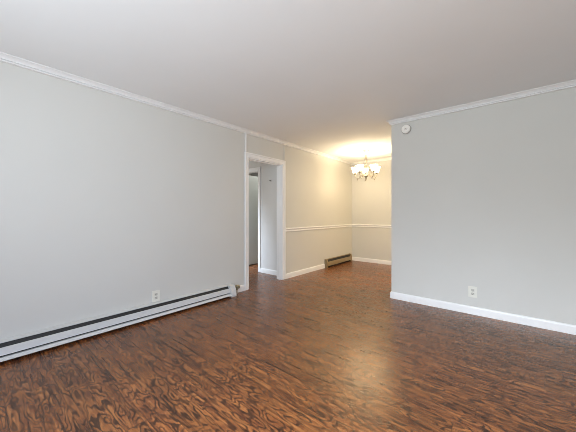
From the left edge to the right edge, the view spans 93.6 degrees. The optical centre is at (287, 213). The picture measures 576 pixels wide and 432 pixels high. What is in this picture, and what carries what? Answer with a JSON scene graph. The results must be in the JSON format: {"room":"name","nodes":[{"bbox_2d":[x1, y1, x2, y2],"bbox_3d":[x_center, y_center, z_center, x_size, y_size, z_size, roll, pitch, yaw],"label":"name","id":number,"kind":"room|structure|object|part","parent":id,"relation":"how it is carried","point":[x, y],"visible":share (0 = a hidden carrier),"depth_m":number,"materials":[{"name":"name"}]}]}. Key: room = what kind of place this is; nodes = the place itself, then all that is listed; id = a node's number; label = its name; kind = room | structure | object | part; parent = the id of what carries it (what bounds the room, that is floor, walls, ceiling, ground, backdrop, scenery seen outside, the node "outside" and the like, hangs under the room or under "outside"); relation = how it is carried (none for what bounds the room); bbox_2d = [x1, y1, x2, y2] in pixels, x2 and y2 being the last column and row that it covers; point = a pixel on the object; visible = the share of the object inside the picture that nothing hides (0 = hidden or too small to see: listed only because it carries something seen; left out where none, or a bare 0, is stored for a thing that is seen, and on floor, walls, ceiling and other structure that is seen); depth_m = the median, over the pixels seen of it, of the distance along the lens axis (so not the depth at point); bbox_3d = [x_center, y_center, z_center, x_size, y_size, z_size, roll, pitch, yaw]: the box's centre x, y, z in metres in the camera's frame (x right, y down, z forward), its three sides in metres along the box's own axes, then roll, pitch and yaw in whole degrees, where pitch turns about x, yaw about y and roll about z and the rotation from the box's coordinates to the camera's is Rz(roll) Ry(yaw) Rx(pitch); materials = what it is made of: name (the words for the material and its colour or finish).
{"room":"empty living room","nodes":[
{"label":"empty living room","id":0,"kind":"room"},
{"bbox_2d":[0,61,351,339],"bbox_3d":[-0.999,-0.057,3.794,0.120,2.440,8.144,0,0,40],"label":"wall","id":1,"kind":"structure","parent":0,"point":[108,201],"depth_m":2.82,"materials":[{"name":"paint"}]},
{"bbox_2d":[0,283,239,361],"bbox_3d":[-1.974,1.084,2.446,0.130,0.158,3.887,0,0,40],"label":"baseboard heater","id":2,"kind":"object","parent":1,"relation":"attached to","point":[32,342],"visible":1,"depth_m":2.62,"materials":[{"name":"metal"}]},
{"bbox_2d":[152,290,159,302],"bbox_3d":[-1.509,0.941,3.091,0.009,0.128,0.086,0,0,40],"label":"wall outlet","id":3,"kind":"object","parent":1,"relation":"attached to","point":[155,294],"visible":1,"depth_m":3.09,"materials":[{"name":"plastic"}]},
{"bbox_2d":[0,52,390,164],"bbox_3d":[1.014,-1.248,2.092,5.153,0.057,7.904,0,0,40],"label":"trim","id":4,"kind":"structure","parent":1,"relation":"attached to","point":[10,59],"depth_m":2.94,"materials":[{"name":"paint"}]},
{"bbox_2d":[245,133,246,151],"bbox_3d":[-0.642,-1.082,4.112,0.016,0.280,0.026,0,0,40],"label":"trim","id":5,"kind":"structure","parent":1,"relation":"attached to","point":[245,133],"depth_m":4.10,"materials":[{"name":"paint"}]},
{"bbox_2d":[245,152,285,290],"bbox_3d":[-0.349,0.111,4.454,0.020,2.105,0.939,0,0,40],"label":"trim","id":6,"kind":"structure","parent":1,"relation":"attached to","point":[247,154],"depth_m":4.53,"materials":[{"name":"paint"}]},
{"bbox_2d":[325,253,351,267],"bbox_3d":[1.178,1.070,6.223,0.066,0.186,1.140,0,0,40],"label":"baseboard heater","id":7,"kind":"object","parent":1,"relation":"attached to","point":[333,261],"visible":1,"depth_m":6.15,"materials":[{"name":"beige metal"}]},
{"bbox_2d":[238,264,575,334],"bbox_3d":[0.604,1.118,1.607,5.153,0.090,6.635,0,0,40],"label":"baseboard","id":8,"kind":"structure","parent":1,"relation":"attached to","point":[525,320],"depth_m":3.10,"materials":[{"name":"paint"}]},
{"bbox_2d":[249,160,276,270],"bbox_3d":[-1.081,-0.057,5.902,2.727,2.440,0.100,0,0,40],"label":"wall","id":9,"kind":"structure","parent":0,"point":[268,172],"depth_m":5.24,"materials":[{"name":"paint"}]},
{"bbox_2d":[249,175,257,264],"bbox_3d":[-0.782,0.141,6.133,0.095,2.000,0.610,0,0,40],"label":"door","id":10,"kind":"structure","parent":9,"relation":"in","point":[253,180],"depth_m":6.15,"materials":[{"name":"paint"}]},
{"bbox_2d":[249,167,260,271],"bbox_3d":[-0.845,0.115,5.624,0.778,2.096,0.019,0,0,40],"label":"trim","id":11,"kind":"structure","parent":9,"relation":"attached to","point":[258,169],"depth_m":5.38,"materials":[{"name":"paint"}]},
{"bbox_2d":[260,268,276,275],"bbox_3d":[-0.312,1.118,5.176,0.615,0.090,0.014,0,0,40],"label":"baseboard","id":12,"kind":"structure","parent":9,"relation":"attached to","point":[262,270],"depth_m":5.22,"materials":[{"name":"paint"}]},
{"bbox_2d":[0,260,575,431],"bbox_3d":[-0.073,1.213,3.011,8.240,0.100,8.144,0,0,40],"label":"floor","id":13,"kind":"structure","parent":0,"point":[329,349],"depth_m":2.01,"materials":[{"name":"laminate"}]},
{"bbox_2d":[0,0,575,161],"bbox_3d":[-0.073,-1.327,3.011,8.240,0.100,8.144,0,0,40],"label":"ceiling","id":14,"kind":"structure","parent":0,"point":[328,77],"depth_m":2.14,"materials":[{"name":"paint"}]},
{"bbox_2d":[352,150,379,180],"bbox_3d":[1.558,-0.971,5.454,0.576,0.613,0.573,0,0,40],"label":"chandelier","id":15,"kind":"object","parent":14,"relation":"hanging from","point":[374,167],"visible":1,"depth_m":5.43,"materials":[{"name":"white glass"}]},
{"bbox_3d":[1.406,-0.891,5.307,0.152,0.116,0.152,0,0,-42],"label":"lamp shade","id":16,"kind":"part","parent":15,"relation":"part of","materials":[{"name":"white glass"}]},
{"bbox_3d":[1.665,-0.891,5.251,0.152,0.116,0.152,0,0,-24],"label":"lamp shade","id":17,"kind":"part","parent":15,"relation":"part of","materials":[{"name":"white glass"}]},
{"bbox_2d":[352,160,390,260],"bbox_3d":[3.651,-0.057,5.117,5.273,2.440,0.120,0,0,40],"label":"wall","id":18,"kind":"structure","parent":0,"point":[371,198],"depth_m":6.43,"materials":[{"name":"paint"}]},
{"bbox_2d":[286,224,390,231],"bbox_3d":[2.740,0.291,4.132,5.153,0.068,2.559,0,0,40],"label":"trim","id":19,"kind":"structure","parent":18,"relation":"attached to","point":[344,225],"depth_m":6.07,"materials":[{"name":"paint"}]},
{"bbox_2d":[352,257,390,264],"bbox_3d":[3.529,1.118,5.066,5.153,0.090,0.114,0,0,40],"label":"baseboard","id":20,"kind":"structure","parent":18,"relation":"attached to","point":[386,262],"depth_m":6.41,"materials":[{"name":"paint"}]},
{"bbox_2d":[391,87,575,324],"bbox_3d":[2.735,-0.057,2.708,3.321,2.440,0.120,0,0,40],"label":"wall","id":21,"kind":"structure","parent":0,"point":[483,198],"depth_m":3.02,"materials":[{"name":"paint"}]},
{"bbox_2d":[401,125,410,133],"bbox_3d":[1.566,-1.124,3.590,0.124,0.124,0.043,0,0,40],"label":"smoke detector","id":22,"kind":"object","parent":21,"relation":"attached to","point":[406,129],"visible":1,"depth_m":3.58,"materials":[{"name":"plastic"}]},
{"bbox_2d":[468,286,476,297],"bbox_3d":[2.137,0.905,3.129,0.086,0.128,0.009,0,0,40],"label":"wall outlet","id":23,"kind":"object","parent":21,"relation":"attached to","point":[472,291],"visible":1,"depth_m":3.13,"materials":[{"name":"plastic"}]},
{"bbox_2d":[387,79,575,125],"bbox_3d":[0.415,-1.248,1.384,5.153,0.057,6.050,0,0,40],"label":"trim","id":24,"kind":"structure","parent":21,"relation":"attached to","point":[572,83],"depth_m":3.00,"materials":[{"name":"paint"}]}
]}

